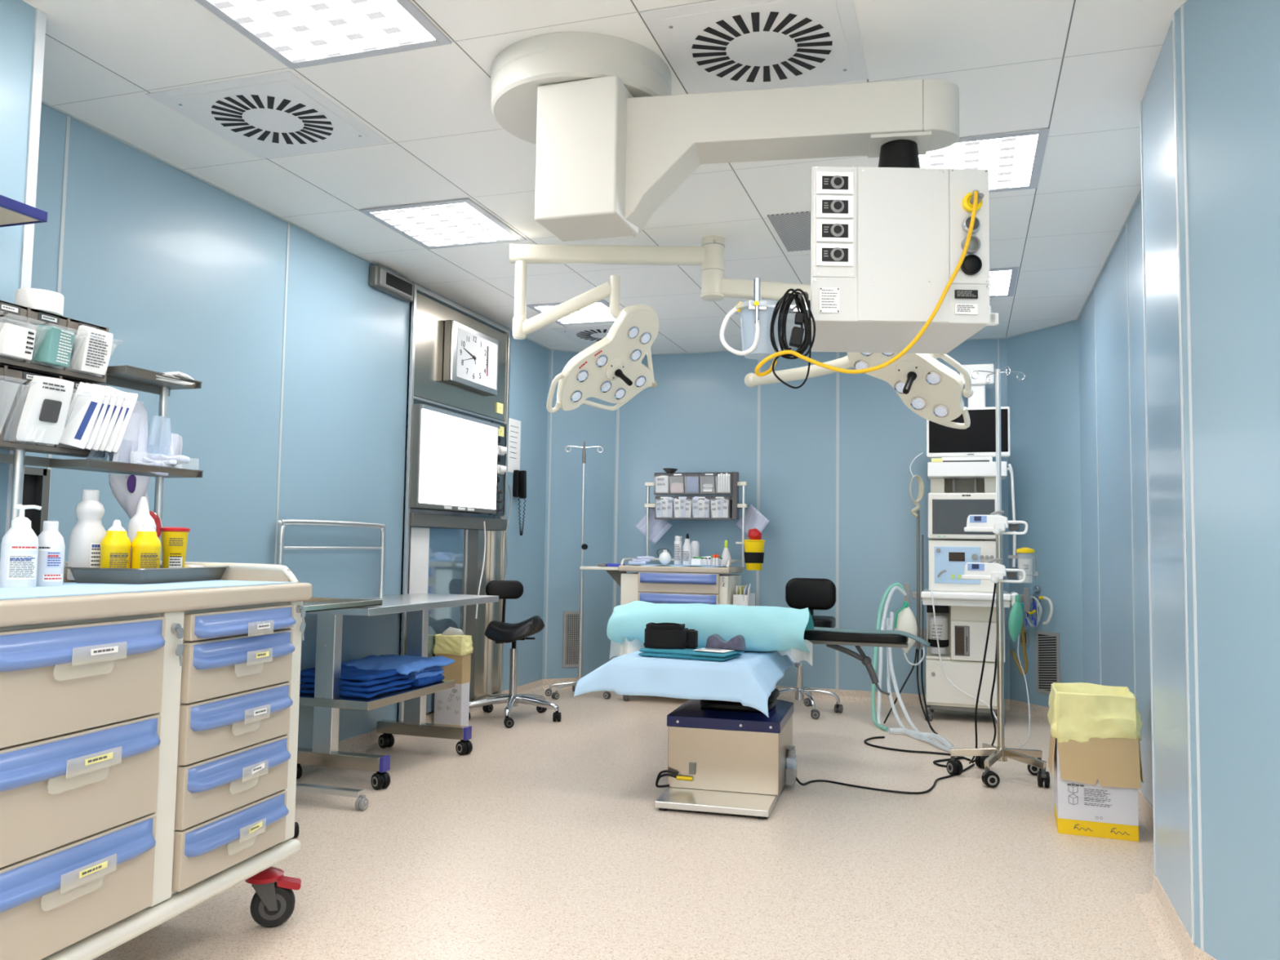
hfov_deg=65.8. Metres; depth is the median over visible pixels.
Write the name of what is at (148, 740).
cart
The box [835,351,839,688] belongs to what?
trim
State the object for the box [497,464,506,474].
socket
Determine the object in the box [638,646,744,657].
cloth
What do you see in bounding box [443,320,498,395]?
wall clock
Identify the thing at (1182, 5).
trim
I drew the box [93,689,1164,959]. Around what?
floor
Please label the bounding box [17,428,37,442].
packet
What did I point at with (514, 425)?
notice
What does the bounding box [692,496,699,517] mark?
packet
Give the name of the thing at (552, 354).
trim
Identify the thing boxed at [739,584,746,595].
folder
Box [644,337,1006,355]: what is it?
trim
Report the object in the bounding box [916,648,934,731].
power cable
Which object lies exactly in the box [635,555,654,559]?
stack
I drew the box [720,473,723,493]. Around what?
box
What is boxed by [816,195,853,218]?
power socket
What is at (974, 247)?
outlet
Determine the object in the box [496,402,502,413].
switch plate
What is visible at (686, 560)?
bottle
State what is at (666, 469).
bowl
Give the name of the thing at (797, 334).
cable coil
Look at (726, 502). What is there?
packet
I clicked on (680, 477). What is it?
storage rack
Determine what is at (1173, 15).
trim
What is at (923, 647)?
tube
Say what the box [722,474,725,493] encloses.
box
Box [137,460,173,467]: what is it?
face mask
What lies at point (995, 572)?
pump
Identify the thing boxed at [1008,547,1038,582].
canister
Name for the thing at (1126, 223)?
trim
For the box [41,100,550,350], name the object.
trim
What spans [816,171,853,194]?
power socket
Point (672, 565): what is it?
towel
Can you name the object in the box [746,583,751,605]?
folder
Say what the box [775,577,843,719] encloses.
swivel chair
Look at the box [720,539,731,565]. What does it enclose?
bottle
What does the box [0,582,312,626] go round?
countertop
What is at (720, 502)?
packet
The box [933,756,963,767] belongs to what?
cable
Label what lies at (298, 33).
recessed light
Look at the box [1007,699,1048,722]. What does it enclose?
baseboard
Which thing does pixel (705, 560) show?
vial
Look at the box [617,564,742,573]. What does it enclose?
countertop
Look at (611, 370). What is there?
lamp
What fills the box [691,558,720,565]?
box
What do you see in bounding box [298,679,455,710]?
shelf
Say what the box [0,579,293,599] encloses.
mat
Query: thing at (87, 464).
shelf
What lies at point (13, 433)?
packet
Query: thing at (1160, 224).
wall pillar
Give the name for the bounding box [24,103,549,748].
wall
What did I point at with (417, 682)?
linens
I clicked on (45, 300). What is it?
paper roll
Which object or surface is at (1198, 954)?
baseboard
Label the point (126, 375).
shelf
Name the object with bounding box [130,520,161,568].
bottle
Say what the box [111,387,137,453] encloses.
packet
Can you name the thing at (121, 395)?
packet
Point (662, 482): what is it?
paper packet
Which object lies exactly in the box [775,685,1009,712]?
baseboard
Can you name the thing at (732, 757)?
table
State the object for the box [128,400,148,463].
package
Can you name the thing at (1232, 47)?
wall
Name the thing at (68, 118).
trim
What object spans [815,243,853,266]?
power socket
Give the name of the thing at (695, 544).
bottle
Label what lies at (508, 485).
cord
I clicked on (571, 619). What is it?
air vent
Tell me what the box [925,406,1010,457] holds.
monitor
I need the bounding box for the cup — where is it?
[929,645,946,654]
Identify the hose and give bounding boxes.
[755,190,984,376]
[1010,619,1028,675]
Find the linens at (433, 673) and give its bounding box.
[400,668,444,679]
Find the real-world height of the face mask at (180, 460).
0.030 m
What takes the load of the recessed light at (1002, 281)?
in the ceiling
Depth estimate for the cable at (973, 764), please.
4.57 m
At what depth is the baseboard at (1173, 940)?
2.86 m
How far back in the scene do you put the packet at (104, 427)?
2.72 m
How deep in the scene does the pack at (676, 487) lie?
7.31 m
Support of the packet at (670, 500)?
in the storage rack at (680, 477)
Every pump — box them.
[961,558,1026,583]
[964,510,1027,534]
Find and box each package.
[86,449,108,460]
[108,447,119,462]
[118,412,141,462]
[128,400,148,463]
[146,415,172,459]
[168,433,182,468]
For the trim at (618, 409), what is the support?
attached to the wall at (700, 415)
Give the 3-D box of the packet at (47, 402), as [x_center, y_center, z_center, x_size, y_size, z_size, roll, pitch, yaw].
[-1.531,-0.181,2.552,0.066,0.170,0.112,0,-4,18]
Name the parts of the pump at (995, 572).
carry handle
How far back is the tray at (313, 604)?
4.36 m
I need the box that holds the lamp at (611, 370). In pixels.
[509,235,973,429]
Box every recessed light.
[195,0,451,69]
[359,198,526,248]
[526,299,615,324]
[919,128,1049,192]
[989,266,1018,297]
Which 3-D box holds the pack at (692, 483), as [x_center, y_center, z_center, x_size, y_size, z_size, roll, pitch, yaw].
[0.393,0.035,7.296,0.089,0.116,0.052,0,-4,18]
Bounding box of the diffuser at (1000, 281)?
[989,270,1011,295]
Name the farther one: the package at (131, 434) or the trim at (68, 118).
the trim at (68, 118)
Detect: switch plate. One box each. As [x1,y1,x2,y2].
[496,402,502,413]
[497,426,504,436]
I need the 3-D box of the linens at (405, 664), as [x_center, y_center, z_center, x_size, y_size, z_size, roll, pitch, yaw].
[-1.248,0.926,5.016,0.451,0.053,0.495,0,-4,18]
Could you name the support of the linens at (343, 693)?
on the table at (326, 701)
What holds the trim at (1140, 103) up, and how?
attached to the wall at (1114, 499)
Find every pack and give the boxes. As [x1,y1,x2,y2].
[671,482,684,493]
[686,476,699,493]
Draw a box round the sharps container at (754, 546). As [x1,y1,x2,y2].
[735,528,765,570]
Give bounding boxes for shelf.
[0,194,47,227]
[50,458,203,477]
[106,364,202,390]
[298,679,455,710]
[579,565,626,586]
[927,461,1007,479]
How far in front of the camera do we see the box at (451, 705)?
5.86 m
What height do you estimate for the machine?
2.325 m
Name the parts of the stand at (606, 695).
leg, leg, clamp knob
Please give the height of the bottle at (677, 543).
0.206 m
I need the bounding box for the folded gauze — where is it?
[184,564,202,567]
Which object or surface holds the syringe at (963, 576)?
on the pump at (995, 572)
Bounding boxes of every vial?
[700,557,703,565]
[704,557,707,565]
[707,557,711,565]
[712,554,715,565]
[715,554,719,565]
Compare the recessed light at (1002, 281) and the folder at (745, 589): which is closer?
the recessed light at (1002, 281)
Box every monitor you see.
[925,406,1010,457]
[928,493,996,539]
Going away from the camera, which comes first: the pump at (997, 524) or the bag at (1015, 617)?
the pump at (997, 524)
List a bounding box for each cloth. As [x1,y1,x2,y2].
[635,508,672,544]
[637,652,742,661]
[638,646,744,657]
[736,504,768,534]
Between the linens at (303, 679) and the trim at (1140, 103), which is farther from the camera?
the linens at (303, 679)
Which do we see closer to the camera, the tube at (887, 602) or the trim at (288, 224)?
the trim at (288, 224)
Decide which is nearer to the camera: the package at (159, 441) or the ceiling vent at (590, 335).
the package at (159, 441)
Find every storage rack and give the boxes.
[0,300,203,560]
[644,471,747,567]
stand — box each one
[293,596,382,837]
[545,441,611,699]
[946,366,1049,787]
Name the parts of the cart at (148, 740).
handle, drawer, drawer, handle, handle, drawer, post, lip panel, drawer, drawer, drawer, handle, drawer, drawer, handle, handle, handle, handle, corner post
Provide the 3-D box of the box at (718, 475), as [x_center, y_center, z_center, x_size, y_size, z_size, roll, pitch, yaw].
[0.580,0.025,7.236,0.016,0.135,0.040,0,-4,18]
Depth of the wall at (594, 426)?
7.66 m
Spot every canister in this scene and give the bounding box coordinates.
[740,306,782,359]
[928,614,948,639]
[928,639,948,646]
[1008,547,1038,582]
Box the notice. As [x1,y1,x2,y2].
[507,417,520,472]
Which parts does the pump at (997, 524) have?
carry handle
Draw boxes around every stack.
[628,560,648,564]
[632,558,651,561]
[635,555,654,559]
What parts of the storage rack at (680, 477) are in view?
post, bin frame, post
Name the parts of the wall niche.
panel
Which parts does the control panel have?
glass door, dark panel, polished panel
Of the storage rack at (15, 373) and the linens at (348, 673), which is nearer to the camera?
the storage rack at (15, 373)
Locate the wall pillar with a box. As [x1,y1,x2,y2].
[1142,12,1195,944]
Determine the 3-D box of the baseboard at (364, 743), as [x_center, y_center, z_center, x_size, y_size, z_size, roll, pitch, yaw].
[-1.466,1.379,5.139,0.055,0.084,4.870,0,-4,18]
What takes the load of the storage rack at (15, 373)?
on the cart at (148, 740)
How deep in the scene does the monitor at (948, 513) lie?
6.44 m
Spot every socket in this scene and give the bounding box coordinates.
[497,445,506,455]
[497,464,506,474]
[815,219,853,242]
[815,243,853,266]
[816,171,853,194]
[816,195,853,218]
[1020,629,1028,645]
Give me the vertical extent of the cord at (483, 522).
0.622 m
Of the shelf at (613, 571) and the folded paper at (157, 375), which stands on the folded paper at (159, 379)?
the folded paper at (157, 375)
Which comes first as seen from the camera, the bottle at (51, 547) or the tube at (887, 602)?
the bottle at (51, 547)
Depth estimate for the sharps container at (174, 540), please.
2.88 m
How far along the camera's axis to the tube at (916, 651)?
6.28 m
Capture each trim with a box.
[4,8,46,533]
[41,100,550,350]
[47,115,70,517]
[274,222,289,564]
[544,350,553,679]
[549,348,580,352]
[612,403,619,658]
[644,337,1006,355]
[755,360,760,605]
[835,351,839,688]
[997,338,999,368]
[1005,319,1077,338]
[1076,188,1141,319]
[1093,287,1101,684]
[1126,222,1135,695]
[1139,101,1155,875]
[1172,13,1194,943]
[1180,4,1204,951]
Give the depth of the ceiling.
3.62 m
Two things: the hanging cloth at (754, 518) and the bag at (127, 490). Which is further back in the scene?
the hanging cloth at (754, 518)
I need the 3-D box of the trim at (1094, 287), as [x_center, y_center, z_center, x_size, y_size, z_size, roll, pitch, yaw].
[2.548,0.161,5.505,0.003,2.515,0.007,0,-4,18]
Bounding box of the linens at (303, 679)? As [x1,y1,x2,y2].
[300,673,410,686]
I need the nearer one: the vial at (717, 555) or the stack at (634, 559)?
the vial at (717, 555)
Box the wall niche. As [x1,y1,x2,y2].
[22,466,50,536]
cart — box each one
[0,560,312,959]
[617,558,742,701]
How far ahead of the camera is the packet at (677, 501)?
7.29 m
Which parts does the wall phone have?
coiled cord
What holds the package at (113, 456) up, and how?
on the storage rack at (15, 373)
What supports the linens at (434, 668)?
on the linens at (433, 673)
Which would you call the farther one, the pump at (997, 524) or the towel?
the towel
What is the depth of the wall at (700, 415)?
7.32 m
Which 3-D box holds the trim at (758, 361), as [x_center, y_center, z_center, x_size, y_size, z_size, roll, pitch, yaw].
[0.887,0.263,7.428,0.022,2.515,0.003,0,-4,18]
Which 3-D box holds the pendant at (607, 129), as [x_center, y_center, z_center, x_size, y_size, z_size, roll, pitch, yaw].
[0.272,-0.855,3.031,1.548,0.884,0.624,0,-4,18]
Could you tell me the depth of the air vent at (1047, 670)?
6.51 m
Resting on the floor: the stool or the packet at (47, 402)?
the stool
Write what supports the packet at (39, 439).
in the storage rack at (15, 373)
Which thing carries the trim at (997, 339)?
attached to the wall at (700, 415)
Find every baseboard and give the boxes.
[300,679,545,773]
[542,677,577,691]
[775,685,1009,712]
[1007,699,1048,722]
[1133,873,1195,959]
[1137,788,1153,850]
[1192,945,1216,959]
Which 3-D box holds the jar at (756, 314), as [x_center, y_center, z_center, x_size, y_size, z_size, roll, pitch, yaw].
[0.334,-0.438,2.726,0.165,0.206,0.175,-2,-5,40]
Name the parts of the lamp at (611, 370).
spring arm, arm, plate, grip rail, handle, grip rail, arm, spring arm, surgical lamp, handle, plate, grip rail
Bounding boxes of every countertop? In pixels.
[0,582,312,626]
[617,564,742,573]
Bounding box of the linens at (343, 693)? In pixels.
[299,684,411,698]
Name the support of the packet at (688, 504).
in the storage rack at (680, 477)
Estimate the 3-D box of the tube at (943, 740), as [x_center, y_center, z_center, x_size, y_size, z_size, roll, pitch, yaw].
[1.645,1.479,5.676,0.135,0.051,0.586,2,-4,-21]
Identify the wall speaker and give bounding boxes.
[368,264,413,302]
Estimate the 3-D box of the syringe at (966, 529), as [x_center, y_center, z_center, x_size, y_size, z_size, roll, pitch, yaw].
[1.665,0.243,4.851,0.145,0.022,0.075,0,-4,18]
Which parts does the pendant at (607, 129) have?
arm, panel, bearing plate, panel, rating plate, rating plate, panel, rail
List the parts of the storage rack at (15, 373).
bin frame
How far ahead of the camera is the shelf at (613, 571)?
7.24 m
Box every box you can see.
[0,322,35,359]
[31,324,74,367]
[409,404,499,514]
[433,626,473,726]
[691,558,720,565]
[717,474,720,493]
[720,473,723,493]
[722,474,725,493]
[725,473,728,493]
[728,474,730,493]
[1047,682,1143,841]
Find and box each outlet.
[960,254,982,275]
[961,215,980,233]
[961,235,980,253]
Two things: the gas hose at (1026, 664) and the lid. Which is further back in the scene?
the gas hose at (1026, 664)
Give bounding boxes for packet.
[8,380,33,442]
[16,375,74,444]
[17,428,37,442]
[24,429,44,443]
[58,382,106,448]
[71,325,112,374]
[84,382,111,449]
[91,383,118,451]
[98,385,125,451]
[104,385,130,452]
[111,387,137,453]
[655,475,669,493]
[656,500,662,517]
[661,498,667,517]
[666,497,673,517]
[674,497,680,517]
[679,496,687,517]
[685,500,691,517]
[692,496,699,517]
[697,499,704,517]
[703,498,710,517]
[711,499,718,517]
[717,498,723,517]
[722,497,728,518]
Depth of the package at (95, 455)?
2.75 m
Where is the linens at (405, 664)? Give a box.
[341,653,455,675]
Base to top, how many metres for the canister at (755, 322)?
0.125 m
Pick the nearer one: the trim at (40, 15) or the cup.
the trim at (40, 15)
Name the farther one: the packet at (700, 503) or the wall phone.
the packet at (700, 503)
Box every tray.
[65,565,229,583]
[302,596,382,612]
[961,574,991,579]
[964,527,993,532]
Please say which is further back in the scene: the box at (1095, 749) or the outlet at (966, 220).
the box at (1095, 749)
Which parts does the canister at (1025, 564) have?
lid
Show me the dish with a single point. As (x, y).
(598, 564)
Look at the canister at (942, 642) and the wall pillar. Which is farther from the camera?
the canister at (942, 642)
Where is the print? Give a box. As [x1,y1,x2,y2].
[127,474,136,493]
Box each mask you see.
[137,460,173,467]
[142,456,177,467]
[151,453,190,465]
[151,471,168,475]
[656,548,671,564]
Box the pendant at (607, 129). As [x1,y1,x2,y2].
[490,31,998,354]
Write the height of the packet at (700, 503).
0.132 m
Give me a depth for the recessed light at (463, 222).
4.65 m
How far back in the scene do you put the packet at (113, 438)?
2.76 m
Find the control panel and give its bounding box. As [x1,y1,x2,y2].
[396,284,511,720]
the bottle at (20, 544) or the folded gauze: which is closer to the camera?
the bottle at (20, 544)
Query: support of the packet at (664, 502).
in the storage rack at (680, 477)
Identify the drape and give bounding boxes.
[573,650,795,717]
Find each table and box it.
[276,519,498,789]
[654,688,797,819]
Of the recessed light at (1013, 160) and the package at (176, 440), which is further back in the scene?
the recessed light at (1013, 160)
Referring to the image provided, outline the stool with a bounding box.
[468,580,561,728]
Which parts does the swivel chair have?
leg, leg, leg, leg, backrest, leg, seat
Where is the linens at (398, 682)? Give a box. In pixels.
[299,678,414,692]
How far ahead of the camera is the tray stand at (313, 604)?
4.13 m
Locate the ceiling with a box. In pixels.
[22,0,1186,354]
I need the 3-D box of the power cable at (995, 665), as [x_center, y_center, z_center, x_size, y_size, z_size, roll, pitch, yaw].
[1.756,0.957,5.000,0.057,0.994,0.287,1,-4,-5]
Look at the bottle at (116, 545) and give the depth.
2.64 m
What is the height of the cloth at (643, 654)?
0.021 m
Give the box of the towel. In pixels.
[628,564,734,567]
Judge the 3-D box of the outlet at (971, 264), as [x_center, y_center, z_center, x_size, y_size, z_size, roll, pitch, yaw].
[0.897,-0.583,2.677,0.054,0.054,0.018,1,-4,0]
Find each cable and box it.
[795,763,974,794]
[863,736,970,760]
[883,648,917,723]
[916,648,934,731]
[920,649,937,734]
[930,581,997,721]
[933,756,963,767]
[968,582,995,764]
[971,639,996,763]
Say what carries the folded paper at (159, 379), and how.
on the storage rack at (15, 373)
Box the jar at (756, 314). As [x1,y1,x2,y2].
[720,277,800,359]
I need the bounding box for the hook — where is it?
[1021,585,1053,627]
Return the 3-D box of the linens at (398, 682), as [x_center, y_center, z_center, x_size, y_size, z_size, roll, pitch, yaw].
[-1.355,0.967,4.743,0.398,0.036,0.388,0,-4,18]
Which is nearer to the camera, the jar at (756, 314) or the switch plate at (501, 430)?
the jar at (756, 314)
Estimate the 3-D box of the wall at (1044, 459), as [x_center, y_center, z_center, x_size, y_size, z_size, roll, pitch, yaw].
[2.712,0.279,6.604,0.060,2.600,0.684,2,-4,-23]
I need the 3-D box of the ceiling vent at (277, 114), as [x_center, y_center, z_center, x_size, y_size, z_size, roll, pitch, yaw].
[-1.309,-1.285,3.533,0.580,0.008,0.580,0,-4,18]
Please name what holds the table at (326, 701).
on the floor
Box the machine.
[904,363,1029,725]
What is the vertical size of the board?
0.294 m
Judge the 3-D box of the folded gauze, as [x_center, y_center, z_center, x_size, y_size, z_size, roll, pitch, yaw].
[-1.320,0.272,2.953,0.104,0.037,0.077,0,-4,18]
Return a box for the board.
[794,626,930,695]
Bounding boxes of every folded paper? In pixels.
[155,374,195,384]
[155,377,192,385]
[162,373,179,378]
[164,371,193,379]
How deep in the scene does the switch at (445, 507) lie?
5.95 m
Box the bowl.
[662,467,677,472]
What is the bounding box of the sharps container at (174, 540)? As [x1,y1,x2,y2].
[160,526,190,568]
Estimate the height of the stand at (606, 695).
1.860 m
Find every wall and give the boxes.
[0,0,35,558]
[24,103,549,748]
[542,350,615,679]
[610,338,1009,699]
[1006,320,1083,706]
[1078,195,1152,806]
[1175,0,1279,959]
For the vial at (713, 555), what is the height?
0.079 m
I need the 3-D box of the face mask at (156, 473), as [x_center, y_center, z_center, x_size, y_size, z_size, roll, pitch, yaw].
[-1.457,-0.032,2.899,0.091,0.034,0.111,0,-4,17]
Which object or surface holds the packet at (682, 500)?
in the storage rack at (680, 477)
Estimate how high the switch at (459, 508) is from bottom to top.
0.016 m
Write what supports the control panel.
attached to the wall at (185, 275)
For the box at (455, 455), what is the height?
0.595 m
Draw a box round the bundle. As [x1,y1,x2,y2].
[643,622,697,648]
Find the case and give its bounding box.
[605,563,624,566]
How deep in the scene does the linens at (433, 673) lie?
4.98 m
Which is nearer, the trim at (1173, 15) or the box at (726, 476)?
the trim at (1173, 15)
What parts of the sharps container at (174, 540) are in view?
lid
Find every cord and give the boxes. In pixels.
[475,521,485,618]
[503,484,511,580]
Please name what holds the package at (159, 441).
on the storage rack at (15, 373)
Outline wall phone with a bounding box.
[512,470,526,535]
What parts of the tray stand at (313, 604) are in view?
frame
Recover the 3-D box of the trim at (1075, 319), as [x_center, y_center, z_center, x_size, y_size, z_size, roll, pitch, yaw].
[2.700,-1.017,6.673,0.012,0.006,0.634,2,-4,-23]
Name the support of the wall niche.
attached to the wall at (185, 275)
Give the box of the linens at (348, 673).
[300,664,399,680]
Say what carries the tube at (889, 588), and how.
on the floor
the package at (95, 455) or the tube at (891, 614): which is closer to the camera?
the package at (95, 455)
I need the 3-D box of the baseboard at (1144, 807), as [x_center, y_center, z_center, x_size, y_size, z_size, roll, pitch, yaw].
[2.255,1.404,4.666,0.055,0.084,3.283,0,-4,18]
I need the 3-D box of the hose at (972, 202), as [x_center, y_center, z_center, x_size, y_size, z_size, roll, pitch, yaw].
[0.618,-0.530,2.649,0.616,0.514,0.072,1,-4,0]
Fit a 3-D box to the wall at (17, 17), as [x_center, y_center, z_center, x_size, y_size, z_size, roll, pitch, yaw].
[-2.431,-0.191,0.711,0.060,2.600,4.340,0,-4,18]
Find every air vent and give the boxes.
[562,610,583,667]
[1035,630,1060,694]
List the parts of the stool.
leg, leg, backrest, leg, seat, leg, leg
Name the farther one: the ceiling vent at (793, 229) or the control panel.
the control panel
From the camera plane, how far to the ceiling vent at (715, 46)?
2.94 m
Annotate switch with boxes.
[444,506,452,509]
[457,506,465,510]
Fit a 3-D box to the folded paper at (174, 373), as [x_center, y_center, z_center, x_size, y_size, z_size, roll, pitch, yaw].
[-1.435,-0.317,3.016,0.108,0.013,0.151,1,-4,-8]
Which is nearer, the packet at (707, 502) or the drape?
the drape
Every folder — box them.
[736,585,742,594]
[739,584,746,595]
[743,583,747,600]
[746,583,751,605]
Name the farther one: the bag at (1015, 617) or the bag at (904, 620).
the bag at (904, 620)
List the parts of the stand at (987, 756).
leg, leg, leg, leg, leg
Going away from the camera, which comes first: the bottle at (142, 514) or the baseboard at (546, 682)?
the bottle at (142, 514)
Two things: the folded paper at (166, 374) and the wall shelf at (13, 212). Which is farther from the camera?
the folded paper at (166, 374)
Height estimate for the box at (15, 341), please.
0.083 m
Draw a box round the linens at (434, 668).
[409,666,442,675]
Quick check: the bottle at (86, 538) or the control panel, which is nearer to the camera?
the bottle at (86, 538)
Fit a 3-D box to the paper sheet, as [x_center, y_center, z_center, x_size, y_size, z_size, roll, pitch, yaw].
[0.324,0.750,4.358,0.150,0.002,0.110,-1,-4,30]
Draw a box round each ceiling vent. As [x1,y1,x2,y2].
[145,71,388,159]
[551,324,655,345]
[640,0,868,93]
[767,211,810,251]
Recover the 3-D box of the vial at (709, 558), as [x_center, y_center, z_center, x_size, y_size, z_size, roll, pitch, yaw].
[0.488,0.571,6.932,0.021,0.056,0.022,0,-4,18]
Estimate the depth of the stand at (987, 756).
4.84 m
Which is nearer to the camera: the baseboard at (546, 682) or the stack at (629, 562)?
the stack at (629, 562)
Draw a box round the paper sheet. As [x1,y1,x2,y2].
[692,648,733,653]
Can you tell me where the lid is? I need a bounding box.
[149,511,161,537]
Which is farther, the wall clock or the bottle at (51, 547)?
the wall clock
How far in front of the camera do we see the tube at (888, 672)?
6.12 m
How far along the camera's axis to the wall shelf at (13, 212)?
2.57 m
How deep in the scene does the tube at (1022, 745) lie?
6.15 m
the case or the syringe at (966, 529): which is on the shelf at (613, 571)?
the case
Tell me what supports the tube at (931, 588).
attached to the machine
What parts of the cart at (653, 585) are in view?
drawer, handle, handle, drawer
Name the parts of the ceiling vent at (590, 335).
plate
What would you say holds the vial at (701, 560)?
on the towel
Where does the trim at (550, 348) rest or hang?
attached to the wall at (594, 426)
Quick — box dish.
[596,563,608,566]
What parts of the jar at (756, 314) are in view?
lid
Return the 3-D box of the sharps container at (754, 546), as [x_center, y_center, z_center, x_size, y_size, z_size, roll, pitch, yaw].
[0.783,0.489,7.005,0.208,0.294,0.156,0,-4,18]
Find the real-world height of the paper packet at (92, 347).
0.125 m
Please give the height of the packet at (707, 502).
0.142 m
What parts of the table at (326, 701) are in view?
leg, rail, rail rod, leg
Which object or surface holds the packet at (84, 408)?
in the storage rack at (15, 373)
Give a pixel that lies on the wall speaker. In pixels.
(380, 278)
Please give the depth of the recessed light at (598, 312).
6.42 m
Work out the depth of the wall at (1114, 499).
4.82 m
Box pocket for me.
[733,593,755,605]
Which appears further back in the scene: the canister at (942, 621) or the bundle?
the canister at (942, 621)
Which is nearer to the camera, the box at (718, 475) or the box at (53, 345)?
the box at (53, 345)
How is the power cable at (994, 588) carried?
attached to the stand at (987, 756)
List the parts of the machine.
bag arm, cable coil, rail, blue panel, frame, door, post, panel, bag arm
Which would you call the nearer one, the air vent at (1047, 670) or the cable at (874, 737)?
the cable at (874, 737)
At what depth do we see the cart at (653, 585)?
6.92 m
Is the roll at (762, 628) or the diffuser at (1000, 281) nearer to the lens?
the roll at (762, 628)
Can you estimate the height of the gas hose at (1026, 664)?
0.401 m
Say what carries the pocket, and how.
attached to the cart at (653, 585)
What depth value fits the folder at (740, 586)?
6.94 m
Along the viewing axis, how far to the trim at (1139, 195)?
4.88 m
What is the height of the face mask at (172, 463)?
0.030 m
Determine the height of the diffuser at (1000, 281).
0.004 m
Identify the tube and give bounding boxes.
[871,582,905,731]
[876,586,906,732]
[885,617,945,746]
[888,611,951,752]
[888,727,955,748]
[903,646,924,665]
[1017,634,1030,747]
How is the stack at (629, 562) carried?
on the towel
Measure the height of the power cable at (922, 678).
0.456 m
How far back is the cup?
6.48 m
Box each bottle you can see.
[0,504,41,587]
[36,520,65,586]
[66,489,106,580]
[99,520,131,568]
[127,496,155,568]
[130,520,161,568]
[674,535,682,564]
[682,533,691,564]
[690,541,699,558]
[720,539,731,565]
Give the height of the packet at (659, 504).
0.130 m
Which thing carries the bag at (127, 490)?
hanging from the storage rack at (15, 373)
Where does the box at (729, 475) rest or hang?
in the storage rack at (680, 477)
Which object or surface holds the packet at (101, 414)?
in the storage rack at (15, 373)
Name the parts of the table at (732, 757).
plate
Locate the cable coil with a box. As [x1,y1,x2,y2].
[769,288,815,388]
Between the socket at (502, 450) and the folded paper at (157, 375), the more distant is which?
the socket at (502, 450)
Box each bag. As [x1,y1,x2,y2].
[108,474,150,519]
[893,601,917,653]
[1008,595,1022,642]
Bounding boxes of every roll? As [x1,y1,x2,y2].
[14,288,63,316]
[606,600,813,666]
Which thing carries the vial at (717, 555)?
on the towel
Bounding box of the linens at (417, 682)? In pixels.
[407,673,444,687]
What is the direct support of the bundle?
on the cloth at (688, 651)
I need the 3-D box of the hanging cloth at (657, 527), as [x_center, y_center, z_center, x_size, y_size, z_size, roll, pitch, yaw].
[0.103,0.346,7.473,0.284,0.284,0.020,0,-4,6]
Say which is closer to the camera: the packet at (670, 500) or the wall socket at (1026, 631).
the wall socket at (1026, 631)
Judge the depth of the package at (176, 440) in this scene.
3.02 m
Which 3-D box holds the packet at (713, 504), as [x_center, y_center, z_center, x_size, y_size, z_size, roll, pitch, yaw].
[0.549,0.210,7.223,0.057,0.133,0.050,0,-4,18]
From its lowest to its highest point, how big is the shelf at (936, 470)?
0.095 m

